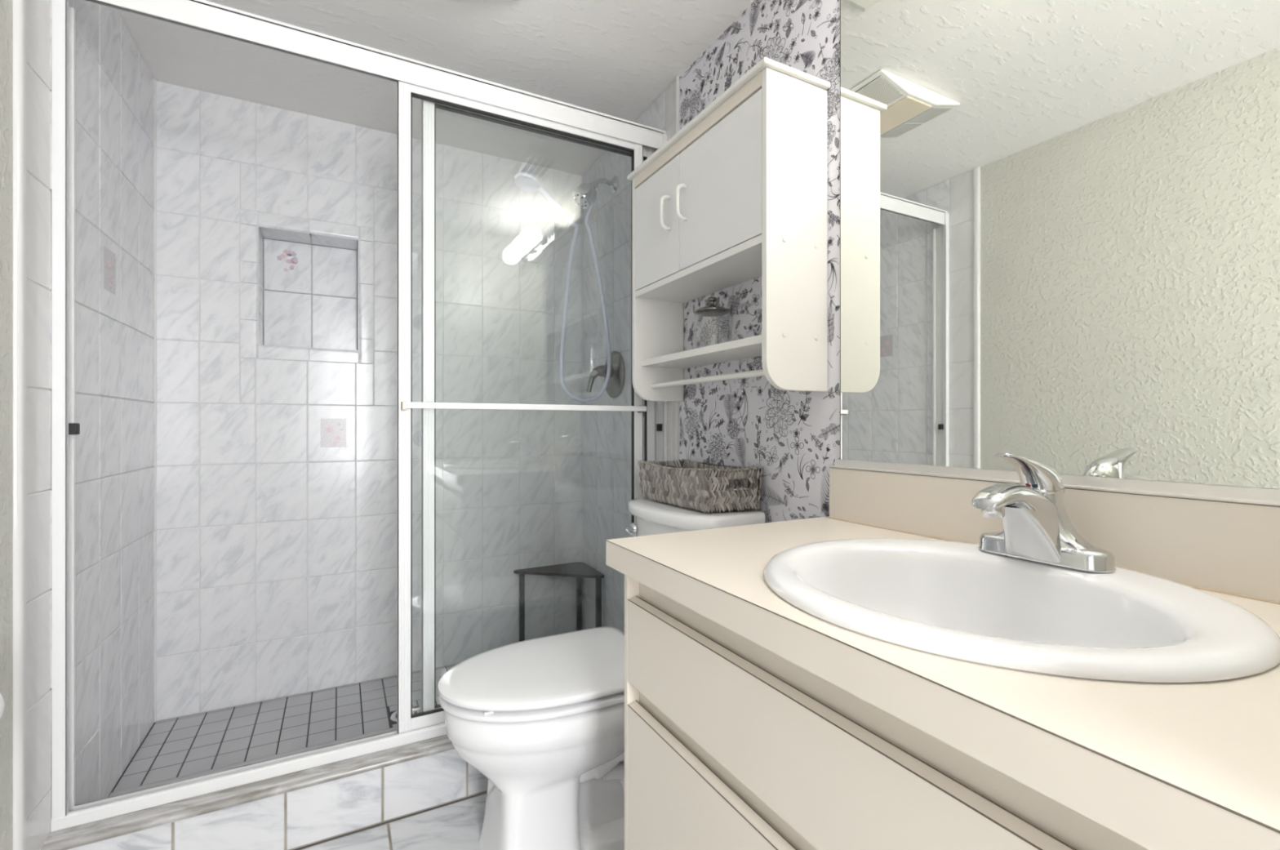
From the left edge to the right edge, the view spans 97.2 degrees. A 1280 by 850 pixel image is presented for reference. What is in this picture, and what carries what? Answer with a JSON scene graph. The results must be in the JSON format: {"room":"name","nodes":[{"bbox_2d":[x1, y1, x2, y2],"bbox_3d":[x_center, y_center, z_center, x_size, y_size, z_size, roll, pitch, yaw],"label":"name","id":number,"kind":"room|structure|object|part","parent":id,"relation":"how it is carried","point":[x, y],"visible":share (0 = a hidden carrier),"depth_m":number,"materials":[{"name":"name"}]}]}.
{"room":"bathroom","nodes":[
{"label":"bathroom","id":0,"kind":"room"},
{"bbox_2d":[0,0,156,849],"bbox_3d":[-1.126,-0.017,0.859,0.111,2.253,2.735,0,0,-28],"label":"wall","id":1,"kind":"structure","parent":0,"point":[116,90],"depth_m":1.36,"materials":[{"name":"white tile"}]},
{"bbox_2d":[0,693,4,718],"bbox_3d":[-0.971,0.419,0.778,0.096,0.091,0.119,0,0,-28],"label":"toilet paper holder","id":2,"kind":"object","parent":1,"relation":"attached to","point":[2,700],"visible":1,"depth_m":0.84,"materials":[{"name":"white"}]},
{"bbox_2d":[40,728,488,849],"bbox_3d":[-0.586,0.946,1.567,1.530,0.169,0.154,0,0,-28],"label":"shower curb","id":3,"kind":"object","parent":1,"relation":"attached to","point":[295,810],"depth_m":1.38,"materials":[{"name":"tile"}]},
{"bbox_2d":[50,0,666,831],"bbox_3d":[-0.595,-0.068,1.584,1.518,1.858,0.076,0,0,-28],"label":"shower door frame","id":4,"kind":"object","parent":1,"relation":"attached to","point":[202,15],"visible":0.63,"depth_m":1.26,"materials":[{"name":"white metal"}]},
{"bbox_3d":[-0.595,0.848,1.584,1.518,0.028,0.076,0,0,-28],"label":"sill","id":5,"kind":"part","parent":4,"relation":"part of","materials":[{"name":"white metal"}]},
{"bbox_2d":[397,80,655,733],"bbox_3d":[-0.305,-0.068,1.737,0.817,1.808,0.122,0,0,-28],"label":"door","id":6,"kind":"structure","parent":4,"relation":"in","point":[406,721],"depth_m":1.58,"materials":[{"name":"white metal"}]},
{"bbox_2d":[412,706,420,714],"bbox_3d":[-0.634,0.823,1.592,0.024,0.045,0.008,0,0,-28],"label":"guide","id":7,"kind":"object","parent":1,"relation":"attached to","point":[415,710],"visible":0.23,"depth_m":1.59,"materials":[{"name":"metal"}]},
{"bbox_2d":[107,663,487,849],"bbox_3d":[-0.771,1.047,1.916,1.530,0.126,0.707,0,0,-28],"label":"floor","id":8,"kind":"structure","parent":0,"point":[177,748],"depth_m":1.82,"materials":[{"name":"grey tile"}]},
{"bbox_2d":[390,707,414,721],"bbox_3d":[-0.797,0.984,1.916,0.094,0.008,0.094,0,0,-28],"label":"shower drain","id":9,"kind":"object","parent":8,"relation":"on","point":[393,717],"visible":0.19,"depth_m":1.90,"materials":[{"name":"silver metal"}]},
{"bbox_2d":[513,561,604,641],"bbox_3d":[-0.343,0.803,2.382,0.320,0.362,0.268,0,0,-28],"label":"stool","id":10,"kind":"object","parent":8,"relation":"on","point":[579,570],"visible":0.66,"depth_m":2.41,"materials":[{"name":"black metal"}]},
{"bbox_3d":[-0.508,0.809,2.424,0.020,0.350,0.020,0,0,-28],"label":"leg","id":11,"kind":"part","parent":10,"relation":"part of","materials":[{"name":"black metal"}]},
{"bbox_3d":[-0.275,0.809,2.550,0.020,0.350,0.020,0,0,-28],"label":"leg","id":12,"kind":"part","parent":10,"relation":"part of","materials":[{"name":"black metal"}]},
{"bbox_3d":[-0.173,0.809,2.354,0.020,0.350,0.020,0,0,-28],"label":"leg","id":13,"kind":"part","parent":10,"relation":"part of","materials":[{"name":"black metal"}]},
{"bbox_2d":[156,80,582,721],"bbox_3d":[-0.989,-0.057,2.326,1.530,2.173,0.234,0,0,-28],"label":"wall","id":14,"kind":"structure","parent":0,"point":[277,228],"depth_m":2.14,"materials":[{"name":"white tile"}]},
{"bbox_3d":[-1.222,-0.496,2.089,0.422,0.518,0.034,0,0,-28],"label":"niche trim","id":15,"kind":"part","parent":14,"relation":"part of","materials":[{"name":"tile"}]},
{"bbox_2d":[298,792,486,849],"bbox_3d":[0.123,1.069,0.235,1.730,0.081,2.900,0,0,-28],"label":"floor","id":16,"kind":"structure","parent":0,"point":[457,825],"depth_m":1.43,"materials":[{"name":"tile"}]},
{"bbox_2d":[437,497,764,849],"bbox_3d":[-0.113,0.627,1.451,0.774,0.805,0.424,0,0,-28],"label":"toilet","id":17,"kind":"object","parent":16,"relation":"on","point":[542,719],"visible":0.7,"depth_m":1.28,"materials":[{"name":"white ceramic"}]},
{"bbox_3d":[-0.224,0.596,1.389,0.520,0.021,0.374,0,0,-28],"label":"lid","id":18,"kind":"part","parent":17,"relation":"part of","materials":[{"name":"white plastic"}]},
{"bbox_3d":[-0.226,0.624,1.389,0.511,0.017,0.372,0,0,-28],"label":"seat","id":19,"kind":"part","parent":17,"relation":"part of","materials":[{"name":"white plastic"}]},
{"bbox_3d":[-0.215,0.833,1.394,0.511,0.394,0.358,0,0,-28],"label":"bowl","id":20,"kind":"part","parent":17,"relation":"part of","materials":[{"name":"white ceramic"}]},
{"bbox_3d":[-0.022,0.305,1.641,0.032,0.034,0.077,0,0,-16],"label":"flush lever","id":21,"kind":"part","parent":17,"relation":"part of","materials":[{"name":"silver metal"}]},
{"bbox_3d":[0.134,0.445,1.582,0.214,0.366,0.398,0,0,-28],"label":"tank","id":22,"kind":"part","parent":17,"relation":"part of","materials":[{"name":"white ceramic"}]},
{"bbox_3d":[0.123,0.244,1.577,0.237,0.038,0.424,0,0,-28],"label":"tank lid","id":23,"kind":"part","parent":17,"relation":"part of","materials":[{"name":"white ceramic"}]},
{"bbox_2d":[637,458,764,512],"bbox_3d":[0.157,0.164,1.589,0.174,0.116,0.388,0,0,-28],"label":"woven basket","id":24,"kind":"object","parent":17,"relation":"on","point":[703,486],"visible":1,"depth_m":1.46,"materials":[{"name":"grey wicker"}]},
{"bbox_2d":[624,574,1148,849],"bbox_3d":[0.438,0.642,0.706,0.529,0.776,0.992,0,0,-28],"label":"vanity cabinet","id":25,"kind":"object","parent":16,"relation":"on","point":[731,743],"visible":0.47,"depth_m":0.67,"materials":[{"name":"beige laminate"}]},
{"bbox_3d":[0.438,0.642,0.707,0.529,0.776,0.992,0,0,-28],"label":"panel","id":26,"kind":"part","parent":25,"relation":"part of","materials":[{"name":"beige laminate"}]},
{"bbox_3d":[0.215,0.713,0.588,0.024,0.434,0.964,0,0,-28],"label":"drawer","id":27,"kind":"part","parent":25,"relation":"part of","materials":[{"name":"beige laminate"}]},
{"bbox_2d":[605,466,1279,849],"bbox_3d":[0.421,0.174,0.708,0.558,0.159,1.010,0,0,-28],"label":"countertop","id":28,"kind":"structure","parent":25,"relation":"on","point":[1190,766],"depth_m":0.49,"materials":[{"name":"beige laminate"}]},
{"bbox_2d":[763,537,1279,683],"bbox_3d":[0.417,0.274,0.711,0.500,0.164,0.524,0,0,-28],"label":"sink","id":29,"kind":"object","parent":28,"relation":"in","point":[962,601],"visible":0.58,"depth_m":0.69,"materials":[{"name":"white ceramic"}]},
{"bbox_2d":[971,452,1115,572],"bbox_3d":[0.529,0.115,0.786,0.174,0.155,0.173,0,0,-28],"label":"faucet","id":30,"kind":"object","parent":29,"relation":"on","point":[1037,526],"visible":1,"depth_m":0.77,"materials":[{"name":"silver metal"}]},
{"bbox_3d":[0.518,0.119,0.781,0.151,0.078,0.052,0,0,-28],"label":"spout","id":31,"kind":"part","parent":30,"relation":"part of","materials":[{"name":"silver metal"}]},
{"bbox_3d":[0.547,0.068,0.796,0.126,0.060,0.051,0,0,-28],"label":"handle","id":32,"kind":"part","parent":30,"relation":"part of","materials":[{"name":"silver metal"}]},
{"bbox_3d":[0.579,0.179,0.813,0.055,0.027,0.173,0,0,-28],"label":"plate","id":33,"kind":"part","parent":30,"relation":"part of","materials":[{"name":"silver metal"}]},
{"bbox_2d":[117,0,754,175],"bbox_3d":[-0.125,-1.183,0.701,1.730,0.080,3.955,0,0,-28],"label":"ceiling","id":34,"kind":"structure","parent":0,"point":[615,58],"depth_m":1.74,"materials":[{"name":"paint"}]},
{"bbox_2d":[486,0,521,3],"bbox_3d":[-0.443,-1.119,1.309,0.412,0.048,0.263,0,0,-28],"label":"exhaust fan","id":35,"kind":"object","parent":34,"relation":"attached to","point":[504,1],"visible":1,"depth_m":1.50,"materials":[{"name":"white plastic"}]},
{"bbox_2d":[582,0,839,632],"bbox_3d":[0.327,-0.017,1.576,0.110,2.253,2.835,0,0,-28],"label":"wall","id":36,"kind":"structure","parent":0,"point":[794,436],"depth_m":1.67,"materials":[{"name":"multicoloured paper"}]},
{"bbox_2d":[572,176,617,208],"bbox_3d":[-0.182,-0.926,2.232,0.179,0.149,0.086,0,0,-28],"label":"shower","id":37,"kind":"object","parent":36,"relation":"attached to","point":[584,194],"visible":1,"depth_m":2.20,"materials":[{"name":"silver metal"}]},
{"bbox_2d":[513,172,611,402],"bbox_3d":[-0.292,-0.503,2.150,0.379,0.833,0.098,0,0,-28],"label":"shower","id":38,"kind":"object","parent":37,"relation":"attached to","point":[527,182],"visible":0.98,"depth_m":2.14,"materials":[{"name":"white"}]},
{"bbox_3d":[-0.320,-0.834,2.136,0.186,0.153,0.026,0,0,-28],"label":"handle","id":39,"kind":"part","parent":38,"relation":"part of","materials":[{"name":"white plastic"}]},
{"bbox_3d":[-0.151,-0.959,2.249,0.103,0.052,0.020,0,0,-28],"label":"shower arm","id":40,"kind":"part","parent":37,"relation":"part of","materials":[{"name":"silver metal"}]},
{"bbox_2d":[586,351,625,398],"bbox_3d":[-0.156,-0.203,2.246,0.122,0.190,0.190,0,0,-28],"label":"shower valve","id":41,"kind":"object","parent":36,"relation":"attached to","point":[615,386],"visible":0.91,"depth_m":2.23,"materials":[{"name":"silver metal"}]},
{"bbox_3d":[-0.165,-0.185,2.241,0.103,0.115,0.056,0,0,-28],"label":"lever","id":42,"kind":"part","parent":41,"relation":"part of","materials":[{"name":"silver metal"}]},
{"bbox_3d":[-0.113,-0.203,2.269,0.023,0.190,0.190,0,0,-28],"label":"plate","id":43,"kind":"part","parent":41,"relation":"part of","materials":[{"name":"silver metal"}]},
{"bbox_2d":[626,57,830,401],"bbox_3d":[0.188,-0.426,1.514,0.211,0.701,0.647,0,0,-28],"label":"upper cabinet","id":44,"kind":"object","parent":36,"relation":"attached to","point":[739,194],"visible":1,"depth_m":1.29,"materials":[{"name":"white wood"}]},
{"bbox_3d":[0.059,-0.420,1.791,0.180,0.688,0.016,0,0,-28],"label":"panel","id":45,"kind":"part","parent":44,"relation":"part of","materials":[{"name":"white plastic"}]},
{"bbox_3d":[0.051,-0.571,1.632,0.014,0.313,0.255,0,0,-28],"label":"door","id":46,"kind":"part","parent":44,"relation":"part of","materials":[{"name":"white wood"}]},
{"bbox_3d":[0.068,-0.584,1.549,0.032,0.097,0.010,0,0,-28],"label":"handle","id":47,"kind":"part","parent":44,"relation":"part of","materials":[{"name":"white plastic"}]},
{"bbox_3d":[0.107,-0.584,1.475,0.032,0.097,0.010,0,0,-28],"label":"handle","id":48,"kind":"part","parent":44,"relation":"part of","materials":[{"name":"white plastic"}]},
{"bbox_3d":[0.130,-0.748,1.483,0.019,0.032,0.594,0,0,-28],"label":"rail","id":49,"kind":"part","parent":44,"relation":"part of","materials":[{"name":"beige laminate"}]},
{"bbox_2d":[635,234,761,302],"bbox_3d":[0.202,-0.403,1.522,0.179,0.018,0.594,0,0,-28],"label":"shelf","id":50,"kind":"object","parent":44,"relation":"attached to","point":[737,261],"depth_m":1.50,"materials":[{"name":"white wood"}]},
{"bbox_2d":[641,334,761,368],"bbox_3d":[0.212,-0.192,1.527,0.157,0.019,0.594,0,0,-28],"label":"shelf","id":51,"kind":"object","parent":44,"relation":"attached to","point":[748,347],"depth_m":1.52,"materials":[{"name":"white wood"}]},
{"bbox_2d":[694,297,730,317],"bbox_3d":[0.201,-0.279,1.570,0.103,0.155,0.104,0,0,-28],"label":"lid","id":52,"kind":"object","parent":44,"relation":"on","point":[712,310],"visible":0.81,"depth_m":1.55,"materials":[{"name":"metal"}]},
{"bbox_3d":[0.190,-0.571,1.369,0.014,0.313,0.334,0,0,-28],"label":"door","id":53,"kind":"part","parent":44,"relation":"part of","materials":[{"name":"white wood"}]},
{"bbox_3d":[0.345,-0.420,1.252,0.180,0.688,0.016,0,0,-28],"label":"panel","id":54,"kind":"part","parent":44,"relation":"part of","materials":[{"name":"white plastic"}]},
{"bbox_2d":[680,0,839,522],"bbox_3d":[0.291,-0.182,1.546,0.001,1.917,0.687,0,0,-28],"label":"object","id":55,"kind":"structure","parent":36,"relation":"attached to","point":[793,435],"depth_m":1.47,"materials":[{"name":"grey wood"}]},
{"bbox_2d":[829,466,1279,601],"bbox_3d":[0.664,0.151,0.826,0.018,0.114,0.992,0,0,-28],"label":"backsplash","id":56,"kind":"structure","parent":36,"relation":"attached to","point":[1234,548],"depth_m":0.78,"materials":[{"name":"beige laminate"}]},
{"bbox_2d":[831,0,1279,505],"bbox_3d":[0.665,-0.524,0.824,0.018,1.236,0.985,0,0,-28],"label":"wall mirror","id":57,"kind":"object","parent":36,"relation":"attached to","point":[1060,220],"visible":1,"depth_m":0.86,"materials":[{"name":"white mirror glass"}]}
]}

